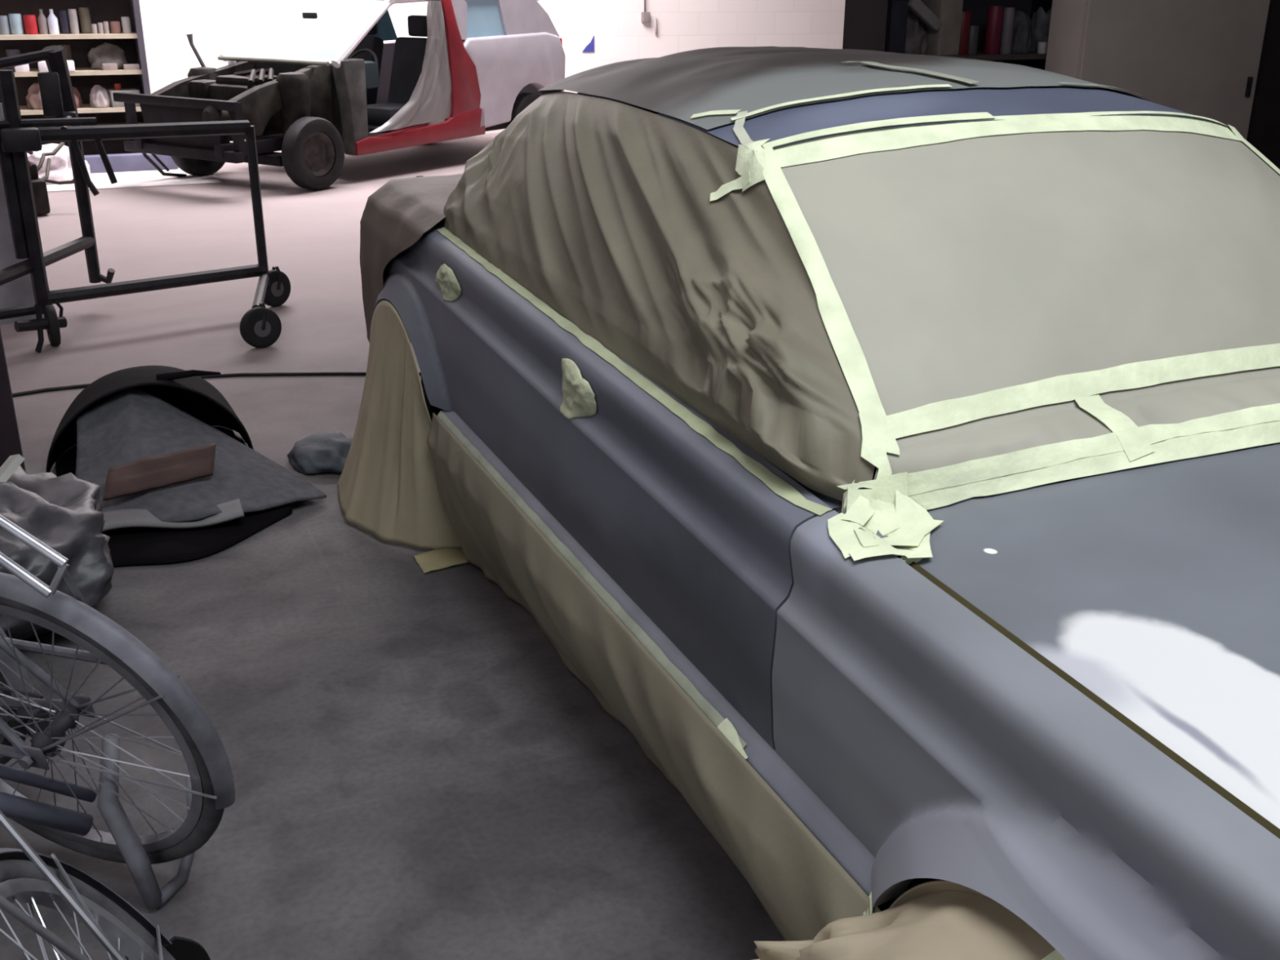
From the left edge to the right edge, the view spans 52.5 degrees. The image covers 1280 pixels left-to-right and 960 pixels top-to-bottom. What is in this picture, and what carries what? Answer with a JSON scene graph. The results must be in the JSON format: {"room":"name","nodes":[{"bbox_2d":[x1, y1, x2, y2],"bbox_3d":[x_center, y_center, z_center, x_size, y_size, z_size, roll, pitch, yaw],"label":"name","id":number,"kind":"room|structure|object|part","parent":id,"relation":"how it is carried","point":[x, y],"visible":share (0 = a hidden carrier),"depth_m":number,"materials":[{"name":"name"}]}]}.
{"room":"auto repair garage","nodes":[
{"label":"auto repair garage","id":0,"kind":"room"},
{"bbox_2d":[0,133,941,959],"bbox_3d":[1.699,-1.156,7.625,13.600,0.100,17.200,-9,23,-22],"label":"floor","id":1,"kind":"structure","parent":0,"point":[420,772],"depth_m":3.03,"materials":[{"name":"concrete"}]},
{"bbox_2d":[0,327,26,471],"bbox_3d":[-2.527,-0.295,4.154,0.920,0.750,0.050,-9,23,-22],"label":"board","id":2,"kind":"object","parent":1,"relation":"on","point":[10,440],"visible":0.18,"depth_m":4.36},
{"bbox_2d":[0,102,53,324],"bbox_3d":[-3.104,-1.263,6.249,0.392,1.056,0.020,-9,23,-22],"label":"panel","id":3,"kind":"object","parent":1,"relation":"on","point":[18,292],"visible":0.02,"depth_m":6.36,"materials":[{"name":"black metal"}]},
{"bbox_2d":[0,626,66,764],"bbox_3d":[-2.029,0.120,2.611,1.743,1.079,0.598,3,21,6],"label":"bicycle","id":4,"kind":"object","parent":1,"relation":"on","point":[16,682],"visible":0.4,"depth_m":2.55,"materials":[{"name":"silver metal"}]},
{"bbox_2d":[26,142,74,214],"bbox_3d":[-4.405,-2.158,9.267,0.748,0.500,0.846,3,21,7],"label":"box","id":5,"kind":"object","parent":1,"relation":"on","point":[41,198],"visible":0.36,"depth_m":9.25,"materials":[{"name":"metal"}]},
{"bbox_2d":[0,465,114,639],"bbox_3d":[-1.767,0.192,3.402,0.707,0.383,0.707,-9,23,-22],"label":"plastic bag","id":6,"kind":"object","parent":1,"relation":"on","point":[64,513],"visible":0.73,"depth_m":3.31,"materials":[{"name":"grey plastic"}]},
{"bbox_2d":[0,453,25,481],"bbox_3d":[-1.700,0.002,3.441,0.072,0.127,0.157,12,24,28],"label":"white offcut","id":7,"kind":"object","parent":6,"relation":"on","point":[13,462],"visible":0.86,"depth_m":3.44,"materials":[{"name":"white"}]},
{"bbox_2d":[0,0,151,155],"bbox_3d":[-5.431,-3.584,11.029,2.300,1.900,0.550,-9,23,-22],"label":"shelving unit","id":8,"kind":"object","parent":1,"relation":"on","point":[83,78],"visible":0.36,"depth_m":11.39,"materials":[{"name":"brown wood"}]},
{"bbox_2d":[0,15,10,35],"bbox_3d":[-5.315,-3.800,10.853,0.080,0.150,0.080,-9,23,-22],"label":"tin","id":9,"kind":"object","parent":8,"relation":"on","point":[4,24],"visible":1,"depth_m":10.83,"materials":[{"name":"grey metal"}]},
{"bbox_2d":[5,48,20,71],"bbox_3d":[-5.341,-3.585,11.089,0.110,0.170,0.110,-9,23,-22],"label":"tin","id":10,"kind":"object","parent":8,"relation":"on","point":[10,52],"visible":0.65,"depth_m":11.03,"materials":[{"name":"grey metal"}]},
{"bbox_2d":[8,13,23,35],"bbox_3d":[-5.228,-3.820,10.887,0.100,0.165,0.100,-9,23,-22],"label":"tin","id":11,"kind":"object","parent":8,"relation":"on","point":[15,20],"visible":1,"depth_m":10.85,"materials":[{"name":"metal"}]},
{"bbox_2d":[13,63,29,72],"bbox_3d":[-5.223,-3.488,10.971,0.110,0.075,0.160,-10,23,-25],"label":"box","id":12,"kind":"object","parent":8,"relation":"on","point":[24,68],"visible":0.55,"depth_m":10.91,"materials":[{"name":"white cardboard"}]},
{"bbox_2d":[22,14,38,35],"bbox_3d":[-5.123,-3.827,10.921,0.100,0.155,0.100,-9,23,-22],"label":"tin","id":13,"kind":"object","parent":8,"relation":"on","point":[29,20],"visible":1,"depth_m":10.89,"materials":[{"name":"red metal"}]},
{"bbox_2d":[25,82,42,109],"bbox_3d":[-5.130,-3.298,11.135,0.254,0.214,0.230,-9,23,-22],"label":"bundle","id":14,"kind":"object","parent":8,"relation":"on","point":[33,100],"visible":0.46,"depth_m":11.06,"materials":[{"name":"pink fabric"}]},
{"bbox_2d":[37,8,48,34],"bbox_3d":[-5.040,-3.865,10.958,0.072,0.200,0.072,-9,23,-22],"label":"bottle","id":15,"kind":"object","parent":8,"relation":"on","point":[42,20],"visible":1,"depth_m":10.94,"materials":[{"name":"beige plastic"}]},
{"bbox_2d":[47,8,59,34],"bbox_3d":[-4.963,-3.873,10.979,0.080,0.200,0.080,-9,23,-22],"label":"bottle","id":16,"kind":"object","parent":8,"relation":"on","point":[52,21],"visible":1,"depth_m":10.96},
{"bbox_2d":[37,59,75,71],"bbox_3d":[-4.972,-3.527,11.063,0.280,0.085,0.180,-9,23,-24],"label":"box","id":17,"kind":"object","parent":8,"relation":"on","point":[42,67],"visible":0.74,"depth_m":10.96,"materials":[{"name":"white cardboard"}]},
{"bbox_2d":[58,10,69,34],"bbox_3d":[-4.885,-3.884,11.024,0.060,0.190,0.060,-9,23,-22],"label":"spray can","id":18,"kind":"object","parent":8,"relation":"on","point":[63,14],"visible":1,"depth_m":11.00,"materials":[{"name":"metal"}]},
{"bbox_2d":[57,44,72,59],"bbox_3d":[-4.974,-3.663,11.255,0.100,0.200,0.100,-9,23,-22],"label":"tin","id":19,"kind":"object","parent":8,"relation":"on","point":[67,47],"visible":0.45,"depth_m":11.21,"materials":[{"name":"brown metal"}]},
{"bbox_2d":[67,8,79,34],"bbox_3d":[-4.818,-3.899,11.050,0.068,0.200,0.068,-9,23,-22],"label":"spray can","id":20,"kind":"object","parent":8,"relation":"on","point":[73,17],"visible":1,"depth_m":11.03,"materials":[{"name":"white metal"}]},
{"bbox_2d":[72,86,82,107],"bbox_3d":[-4.937,-3.319,11.220,0.207,0.192,0.209,-9,23,-22],"label":"bundle","id":21,"kind":"object","parent":8,"relation":"on","point":[78,100],"visible":0.23,"depth_m":11.22,"materials":[{"name":"fabric"}]},
{"bbox_2d":[78,7,92,33],"bbox_3d":[-4.753,-3.938,11.136,0.090,0.210,0.090,-9,23,-22],"label":"tin","id":22,"kind":"object","parent":8,"relation":"on","point":[84,12],"visible":1,"depth_m":11.11,"materials":[{"name":"brown metal"}]},
{"bbox_2d":[91,23,97,34],"bbox_3d":[-4.663,-3.855,11.105,0.042,0.080,0.042,-9,23,-22],"label":"jar","id":23,"kind":"object","parent":8,"relation":"on","point":[94,26],"visible":1,"depth_m":11.09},
{"bbox_2d":[89,84,111,107],"bbox_3d":[-4.702,-3.342,11.299,0.171,0.183,0.172,-9,23,-22],"label":"bag","id":24,"kind":"object","parent":8,"relation":"on","point":[99,95],"visible":1,"depth_m":11.25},
{"bbox_2d":[97,22,103,34],"bbox_3d":[-4.617,-3.867,11.122,0.042,0.090,0.042,-9,23,-22],"label":"jar","id":25,"kind":"object","parent":8,"relation":"on","point":[100,28],"visible":1,"depth_m":11.11,"materials":[{"name":"white plastic"}]},
{"bbox_2d":[102,21,109,34],"bbox_3d":[-4.576,-3.878,11.137,0.042,0.100,0.042,-9,23,-22],"label":"jar","id":26,"kind":"object","parent":8,"relation":"on","point":[106,29],"visible":1,"depth_m":11.12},
{"bbox_2d":[87,42,127,69],"bbox_3d":[-4.628,-3.692,11.292,0.324,0.221,0.263,-9,23,-22],"label":"bag","id":27,"kind":"object","parent":8,"relation":"on","point":[105,53],"visible":0.79,"depth_m":11.21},
{"bbox_2d":[101,62,117,70],"bbox_3d":[-4.584,-3.569,11.219,0.120,0.055,0.100,-11,24,-27],"label":"box","id":28,"kind":"object","parent":8,"relation":"on","point":[113,66],"visible":1,"depth_m":11.18,"materials":[{"name":"beige cardboard"}]},
{"bbox_2d":[109,21,121,33],"bbox_3d":[-4.519,-3.899,11.191,0.084,0.100,0.084,-9,23,-22],"label":"tin","id":29,"kind":"object","parent":8,"relation":"on","point":[115,28],"visible":1,"depth_m":11.16,"materials":[{"name":"metal"}]},
{"bbox_2d":[106,88,140,107],"bbox_3d":[-4.527,-3.352,11.400,0.240,0.140,0.200,-12,24,-29],"label":"box","id":30,"kind":"object","parent":8,"relation":"on","point":[113,104],"visible":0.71,"depth_m":11.31,"materials":[{"name":"grey cardboard"}]},
{"bbox_2d":[114,83,121,89],"bbox_3d":[-4.563,-3.435,11.351,0.056,0.050,0.056,-9,23,-22],"label":"tin","id":31,"kind":"object","parent":30,"relation":"on","point":[117,86],"visible":1,"depth_m":11.33,"materials":[{"name":"red metal"}]},
{"bbox_2d":[120,17,131,33],"bbox_3d":[-4.437,-3.928,11.219,0.072,0.135,0.072,-9,23,-22],"label":"tin","id":32,"kind":"object","parent":8,"relation":"on","point":[126,23],"visible":1,"depth_m":11.20,"materials":[{"name":"grey metal"}]},
{"bbox_2d":[123,63,139,70],"bbox_3d":[-4.427,-3.596,11.306,0.130,0.045,0.120,-9,23,-22],"label":"box","id":33,"kind":"object","parent":8,"relation":"on","point":[126,66],"visible":1,"depth_m":11.26,"materials":[{"name":"beige cardboard"}]},
{"bbox_3d":[-4.400,-3.741,11.450,0.050,1.900,0.540,-9,23,-22],"label":"panel","id":34,"kind":"part","parent":8,"relation":"part of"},
{"bbox_2d":[0,810,210,959],"bbox_3d":[-0.628,0.751,1.055,0.786,1.031,1.758,-9,23,-22],"label":"bicycle","id":35,"kind":"object","parent":1,"relation":"on","point":[28,876],"visible":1,"depth_m":1.79,"materials":[{"name":"silver metal"}]},
{"bbox_2d":[0,514,235,909],"bbox_3d":[-1.559,0.236,2.302,1.742,1.101,0.616,4,22,11],"label":"bicycle","id":36,"kind":"object","parent":1,"relation":"on","point":[210,788],"visible":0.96,"depth_m":2.26,"materials":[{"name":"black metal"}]},
{"bbox_3d":[-1.481,0.210,2.319,0.947,0.615,0.170,7,35,16],"label":"frame","id":37,"kind":"part","parent":36,"relation":"part of","materials":[{"name":"grey paint"}]},
{"bbox_2d":[0,764,97,835],"bbox_3d":[-1.241,0.531,2.250,0.543,0.366,0.072,-12,24,-29],"label":"tube","id":38,"kind":"object","parent":36,"relation":"attached to","point":[13,806],"visible":0.98,"depth_m":2.36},
{"bbox_2d":[84,152,178,173],"bbox_3d":[-4.985,-2.705,11.189,1.900,0.150,0.120,-9,23,-22],"label":"board","id":39,"kind":"object","parent":1,"relation":"on","point":[120,162],"visible":0.36,"depth_m":11.34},
{"bbox_2d":[46,168,222,192],"bbox_3d":[-5.506,-2.397,10.582,3.900,0.008,1.200,-9,23,-22],"label":"trim","id":40,"kind":"structure","parent":1,"relation":"on","point":[126,180],"depth_m":10.87,"materials":[{"name":"white paint"}]},
{"bbox_2d":[26,143,90,184],"bbox_3d":[-4.883,-2.632,10.787,0.571,0.304,0.458,-9,23,-22],"label":"crumpled bag","id":41,"kind":"object","parent":40,"relation":"on","point":[60,168],"visible":0.35,"depth_m":10.67,"materials":[{"name":"white plastic"}]},
{"bbox_2d":[0,45,290,352],"bbox_3d":[-2.427,-1.331,6.085,1.553,1.296,1.248,-9,23,-22],"label":"trolley","id":42,"kind":"object","parent":1,"relation":"on","point":[260,326],"visible":1,"depth_m":6.05,"materials":[{"name":"black metal"}]},
{"bbox_3d":[-2.913,-0.755,5.922,0.048,0.058,0.391,19,28,40],"label":"rail","id":43,"kind":"part","parent":42,"relation":"part of","materials":[{"name":"black metal"}]},
{"bbox_3d":[-2.798,-1.282,5.859,0.117,1.080,0.068,-9,23,-22],"label":"post","id":44,"kind":"part","parent":42,"relation":"part of","materials":[{"name":"black metal"}]},
{"bbox_3d":[-2.873,-1.796,6.004,0.451,0.354,0.553,-9,23,-22],"label":"arm","id":45,"kind":"part","parent":42,"relation":"part of","materials":[{"name":"black paint"}]},
{"bbox_3d":[-2.741,-0.687,5.927,0.037,0.205,0.090,1,21,2],"label":"brake lever","id":46,"kind":"part","parent":42,"relation":"part of","materials":[{"name":"black paint"}]},
{"bbox_3d":[-2.738,-0.712,5.939,0.052,0.072,0.224,18,27,38],"label":"rail","id":47,"kind":"part","parent":42,"relation":"part of","materials":[{"name":"black metal"}]},
{"bbox_3d":[-2.809,-1.001,6.020,0.073,0.096,1.313,0,21,0],"label":"rail","id":48,"kind":"part","parent":42,"relation":"part of","materials":[{"name":"black metal"}]},
{"bbox_3d":[-2.805,-1.544,6.449,0.092,1.165,0.182,0,21,-1],"label":"post","id":49,"kind":"part","parent":42,"relation":"part of","materials":[{"name":"black metal"}]},
{"bbox_3d":[-2.424,-1.639,6.041,1.243,0.137,0.080,-15,26,-35],"label":"rail","id":50,"kind":"part","parent":42,"relation":"part of","materials":[{"name":"black metal"}]},
{"bbox_3d":[-2.359,-0.960,6.350,1.089,0.064,0.064,-16,26,-35],"label":"rail","id":51,"kind":"part","parent":42,"relation":"part of","materials":[{"name":"black metal"}]},
{"bbox_3d":[-1.929,-1.373,6.551,0.044,0.800,0.044,19,28,40],"label":"post","id":52,"kind":"part","parent":42,"relation":"part of","materials":[{"name":"black metal"}]},
{"bbox_3d":[-1.852,-0.917,6.343,0.048,0.048,0.735,-4,22,-12],"label":"rail","id":53,"kind":"part","parent":42,"relation":"part of","materials":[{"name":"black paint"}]},
{"bbox_2d":[46,364,253,476],"bbox_3d":[-1.771,-0.252,4.631,0.678,0.330,0.505,-9,23,-22],"label":"liner","id":54,"kind":"object","parent":1,"relation":"on","point":[185,390],"visible":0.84,"depth_m":4.58,"materials":[{"name":"black plastic"}]},
{"bbox_2d":[101,498,293,567],"bbox_3d":[-1.380,0.140,3.947,0.660,0.096,0.328,-9,23,-22],"label":"rubber mat","id":55,"kind":"object","parent":1,"relation":"on","point":[132,546],"depth_m":3.91,"materials":[{"name":"black rubber"}]},
{"bbox_3d":[-1.456,0.118,3.938,0.486,0.051,0.119,-8,23,-20],"label":"felt strip","id":56,"kind":"part","parent":55,"relation":"part of","materials":[{"name":"grey fabric"}]},
{"bbox_2d":[75,386,326,522],"bbox_3d":[-1.469,-0.095,4.262,0.763,0.273,0.799,-9,23,-22],"label":"carpet","id":57,"kind":"object","parent":1,"relation":"on","point":[131,424],"visible":0.8,"depth_m":4.25,"materials":[{"name":"grey carpet"}]},
{"bbox_2d":[102,442,216,501],"bbox_3d":[-1.498,-0.028,4.067,0.392,0.078,0.118,-14,25,-33],"label":"board","id":58,"kind":"object","parent":57,"relation":"on","point":[143,474],"visible":1,"depth_m":4.06,"materials":[{"name":"brown wood"}]},
{"bbox_2d":[12,371,421,396],"bbox_3d":[-1.854,-0.393,5.437,3.217,0.014,0.346,-7,22,-17],"label":"air hose","id":59,"kind":"object","parent":1,"relation":"on","point":[328,373],"visible":0.36,"depth_m":5.59,"materials":[{"name":"black rubber"}]},
{"bbox_2d":[287,432,352,474],"bbox_3d":[-1.102,-0.108,4.616,0.286,0.084,0.363,-9,23,-22],"label":"rag","id":60,"kind":"object","parent":1,"relation":"on","point":[319,452],"visible":0.8,"depth_m":4.54,"materials":[{"name":"grey fabric"}]},
{"bbox_2d":[112,0,565,190],"bbox_3d":[-2.474,-3.587,11.611,1.555,1.522,4.199,14,25,31],"label":"car","id":61,"kind":"object","parent":1,"relation":"on","point":[479,64],"visible":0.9,"depth_m":11.21,"materials":[{"name":"red paint"}]},
{"bbox_3d":[-3.071,-3.466,10.732,1.304,0.046,0.116,14,25,31],"label":"windscreen trim","id":62,"kind":"part","parent":61,"relation":"part of","materials":[{"name":"silver metal"}]},
{"bbox_2d":[302,12,317,18],"bbox_3d":[-2.795,-3.933,11.000,0.160,0.050,0.030,14,25,31],"label":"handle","id":63,"kind":"object","parent":61,"relation":"attached to","point":[304,15],"depth_m":10.98,"materials":[{"name":"black plastic"}]},
{"bbox_3d":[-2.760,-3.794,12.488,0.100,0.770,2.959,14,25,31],"label":"door","id":64,"kind":"part","parent":61,"relation":"part of","materials":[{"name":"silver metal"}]},
{"bbox_3d":[-2.412,-4.063,11.589,1.430,0.588,2.264,14,25,31],"label":"windscreen frame","id":65,"kind":"part","parent":61,"relation":"part of","materials":[{"name":"white paint"}]},
{"bbox_3d":[-2.383,-3.073,10.721,0.140,0.758,0.257,14,25,31],"label":"hinge post","id":66,"kind":"part","parent":61,"relation":"part of","materials":[{"name":"grey metal"}]},
{"bbox_3d":[-2.714,-3.767,11.848,0.460,0.900,0.735,14,25,31],"label":"seat","id":67,"kind":"part","parent":61,"relation":"part of","materials":[{"name":"fabric"}]},
{"bbox_3d":[-2.145,-3.630,11.502,0.460,0.900,0.735,14,25,31],"label":"seat","id":68,"kind":"part","parent":61,"relation":"part of","materials":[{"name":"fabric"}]},
{"bbox_3d":[-1.941,-3.077,11.407,0.140,0.278,1.660,14,25,31],"label":"sill","id":69,"kind":"part","parent":61,"relation":"part of","materials":[{"name":"red paint"}]},
{"bbox_3d":[-1.630,-3.736,11.643,0.115,1.098,0.477,14,25,31],"label":"door post","id":70,"kind":"part","parent":61,"relation":"part of","materials":[{"name":"red metal"}]},
{"bbox_2d":[413,548,468,573],"bbox_3d":[-0.573,0.226,3.851,0.204,0.011,0.128,-13,25,-31],"label":"paper scrap","id":71,"kind":"object","parent":1,"relation":"on","point":[437,559],"visible":0.76,"depth_m":3.83,"materials":[{"name":"beige paper"}]},
{"bbox_2d":[337,46,1279,959],"bbox_3d":[0.575,-0.176,2.924,2.063,1.448,4.460,-9,23,-22],"label":"car","id":72,"kind":"object","parent":1,"relation":"on","point":[887,444],"visible":1,"depth_m":2.19,"materials":[{"name":"metal"}]},
{"bbox_3d":[-0.695,-0.610,4.026,0.236,0.510,1.000,-6,22,-17],"label":"quarter panel","id":73,"kind":"part","parent":72,"relation":"part of","materials":[{"name":"metal"}]},
{"bbox_3d":[-0.327,-0.282,3.265,0.134,0.481,0.820,-9,23,-22],"label":"door","id":74,"kind":"part","parent":72,"relation":"part of","materials":[{"name":"blue metal"}]},
{"bbox_3d":[-0.110,0.202,2.768,0.035,0.101,2.205,-9,23,-22],"label":"sill","id":75,"kind":"part","parent":72,"relation":"part of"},
{"bbox_3d":[0.053,0.050,2.490,0.128,0.463,1.029,-9,23,-22],"label":"door","id":76,"kind":"part","parent":72,"relation":"part of","materials":[{"name":"metal"}]},
{"bbox_3d":[0.415,0.012,2.113,0.366,0.026,0.340,-9,23,-22],"label":"scuttle panel","id":77,"kind":"part","parent":72,"relation":"part of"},
{"bbox_3d":[0.678,-0.804,2.755,1.184,0.124,0.555,-9,23,-22],"label":"roof panel","id":78,"kind":"part","parent":72,"relation":"part of","materials":[{"name":"metal"}]},
{"bbox_2d":[897,442,1279,839],"bbox_3d":[1.266,0.192,1.682,1.491,0.148,1.399,-9,23,-22],"label":"hood","id":79,"kind":"object","parent":72,"relation":"attached to","point":[1143,584],"depth_m":1.75,"materials":[{"name":"grey metal"}]},
{"bbox_2d":[842,0,1052,70],"bbox_3d":[1.923,-2.469,7.836,1.390,2.200,0.450,-9,23,-22],"label":"shelving unit","id":80,"kind":"object","parent":1,"relation":"on","point":[867,23],"depth_m":7.59,"materials":[{"name":"brown wood"}]},
{"bbox_3d":[1.303,-2.371,7.574,0.030,2.200,0.440,-9,23,-22],"label":"panel","id":81,"kind":"part","parent":80,"relation":"part of","materials":[{"name":"black wood"}]},
{"bbox_2d":[888,0,908,53],"bbox_3d":[1.424,-2.591,7.452,0.120,0.300,0.200,-9,23,-22],"label":"box","id":82,"kind":"object","parent":80,"relation":"on","point":[900,8],"visible":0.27,"depth_m":7.36,"materials":[{"name":"cardboard"}]},
{"bbox_2d":[904,9,928,54],"bbox_3d":[1.567,-2.605,7.561,0.223,0.248,0.225,-9,23,-22],"label":"bag","id":83,"kind":"object","parent":80,"relation":"on","point":[916,42],"visible":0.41,"depth_m":7.49,"materials":[{"name":"black fabric"}]},
{"bbox_3d":[1.620,-2.653,7.392,0.225,0.183,0.050,-9,23,-22],"label":"metal bracket","id":84,"kind":"part","parent":80,"relation":"part of","materials":[{"name":"grey metal"}]},
{"bbox_2d":[921,0,963,55],"bbox_3d":[1.748,-2.661,7.554,0.150,0.360,0.200,-9,23,-22],"label":"cardboard box","id":85,"kind":"object","parent":80,"relation":"on","point":[945,41],"visible":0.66,"depth_m":7.49,"materials":[{"name":"cardboard"}]},
{"bbox_2d":[958,11,971,54],"bbox_3d":[1.879,-2.618,7.610,0.100,0.240,0.100,-9,23,-22],"label":"can","id":86,"kind":"object","parent":80,"relation":"on","point":[966,15],"visible":0.61,"depth_m":7.57,"materials":[{"name":"red metal"}]},
{"bbox_3d":[1.841,-2.541,8.021,1.370,2.200,0.020,-9,23,-22],"label":"panel","id":87,"kind":"part","parent":80,"relation":"part of","materials":[{"name":"black wood"}]},
{"bbox_2d":[966,25,979,54],"bbox_3d":[1.958,-2.600,7.677,0.080,0.160,0.080,-9,23,-22],"label":"jar","id":88,"kind":"object","parent":80,"relation":"on","point":[974,29],"visible":0.7,"depth_m":7.64,"materials":[{"name":"grey plastic"}]},
{"bbox_2d":[983,5,1003,54],"bbox_3d":[2.094,-2.665,7.693,0.090,0.270,0.090,-9,23,-22],"label":"can","id":89,"kind":"object","parent":80,"relation":"on","point":[995,13],"visible":1,"depth_m":7.66,"materials":[{"name":"red metal"}]},
{"bbox_2d":[999,7,1014,53],"bbox_3d":[2.186,-2.674,7.733,0.068,0.260,0.068,-9,23,-22],"label":"can","id":90,"kind":"object","parent":80,"relation":"on","point":[1008,16],"visible":1,"depth_m":7.71,"materials":[{"name":"grey metal"}]},
{"bbox_2d":[1010,10,1032,53],"bbox_3d":[2.281,-2.713,7.858,0.168,0.243,0.212,-9,23,-22],"label":"bag","id":91,"kind":"object","parent":80,"relation":"on","point":[1022,36],"visible":0.62,"depth_m":7.79,"materials":[{"name":"grey plastic"}]},
{"bbox_3d":[2.548,-2.563,8.088,0.030,2.200,0.440,-9,23,-22],"label":"panel","id":92,"kind":"part","parent":80,"relation":"part of","materials":[{"name":"brown wood"}]},
{"bbox_2d":[1030,6,1051,52],"bbox_3d":[2.459,-2.758,7.949,0.126,0.264,0.224,-6,22,-15],"label":"bag","id":93,"kind":"object","parent":80,"relation":"on","point":[1040,21],"visible":0.47,"depth_m":7.90,"materials":[{"name":"grey plastic"}]},
{"bbox_2d":[1036,41,1047,53],"bbox_3d":[2.420,-2.600,7.814,0.056,0.065,0.056,-9,23,-22],"label":"jar","id":94,"kind":"object","parent":80,"relation":"on","point":[1042,46],"visible":1,"depth_m":7.80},
{"bbox_2d":[1044,0,1270,140],"bbox_3d":[3.149,-2.450,7.945,1.440,2.100,0.325,-9,23,-22],"label":"tall cabinet","id":95,"kind":"object","parent":1,"relation":"on","point":[1202,58],"visible":0.5,"depth_m":7.75,"materials":[{"name":"grey metal"}]},
{"bbox_3d":[3.785,-2.444,8.075,0.020,0.120,0.030,-9,23,-22],"label":"handle","id":96,"kind":"part","parent":95,"relation":"part of","materials":[{"name":"black paint"}]},
{"bbox_2d":[1246,0,1279,169],"bbox_3d":[4.241,-2.651,8.480,0.940,2.100,0.400,-9,23,-22],"label":"tall cabinet","id":97,"kind":"object","parent":1,"relation":"on","point":[1264,129],"visible":0.1,"depth_m":8.21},
{"bbox_2d":[138,0,844,142],"bbox_3d":[-1.556,-5.942,13.721,13.600,4.400,0.200,-9,23,-22],"label":"wall","id":98,"kind":"structure","parent":0,"point":[617,28],"depth_m":14.45,"materials":[{"name":"white paint"}]},
{"bbox_2d":[582,35,594,52],"bbox_3d":[-0.578,-4.862,14.480,0.140,0.170,0.012,-9,23,-22],"label":"wall sign","id":99,"kind":"object","parent":98,"relation":"attached to","point":[590,46],"visible":1,"depth_m":14.49,"materials":[{"name":"blue plastic"}]},
{"bbox_2d":[640,0,650,22],"bbox_3d":[0.069,-5.929,14.342,0.090,1.655,0.060,-9,23,-22],"label":"box","id":100,"kind":"object","parent":98,"relation":"attached to","point":[645,16],"visible":1,"depth_m":14.59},
{"bbox_2d":[653,17,657,34],"bbox_3d":[0.177,-5.146,14.710,0.043,0.182,0.028,-9,23,-22],"label":"conduit","id":101,"kind":"object","parent":98,"relation":"attached to","point":[655,18],"visible":1,"depth_m":14.70,"materials":[{"name":"white plastic"}]}
]}

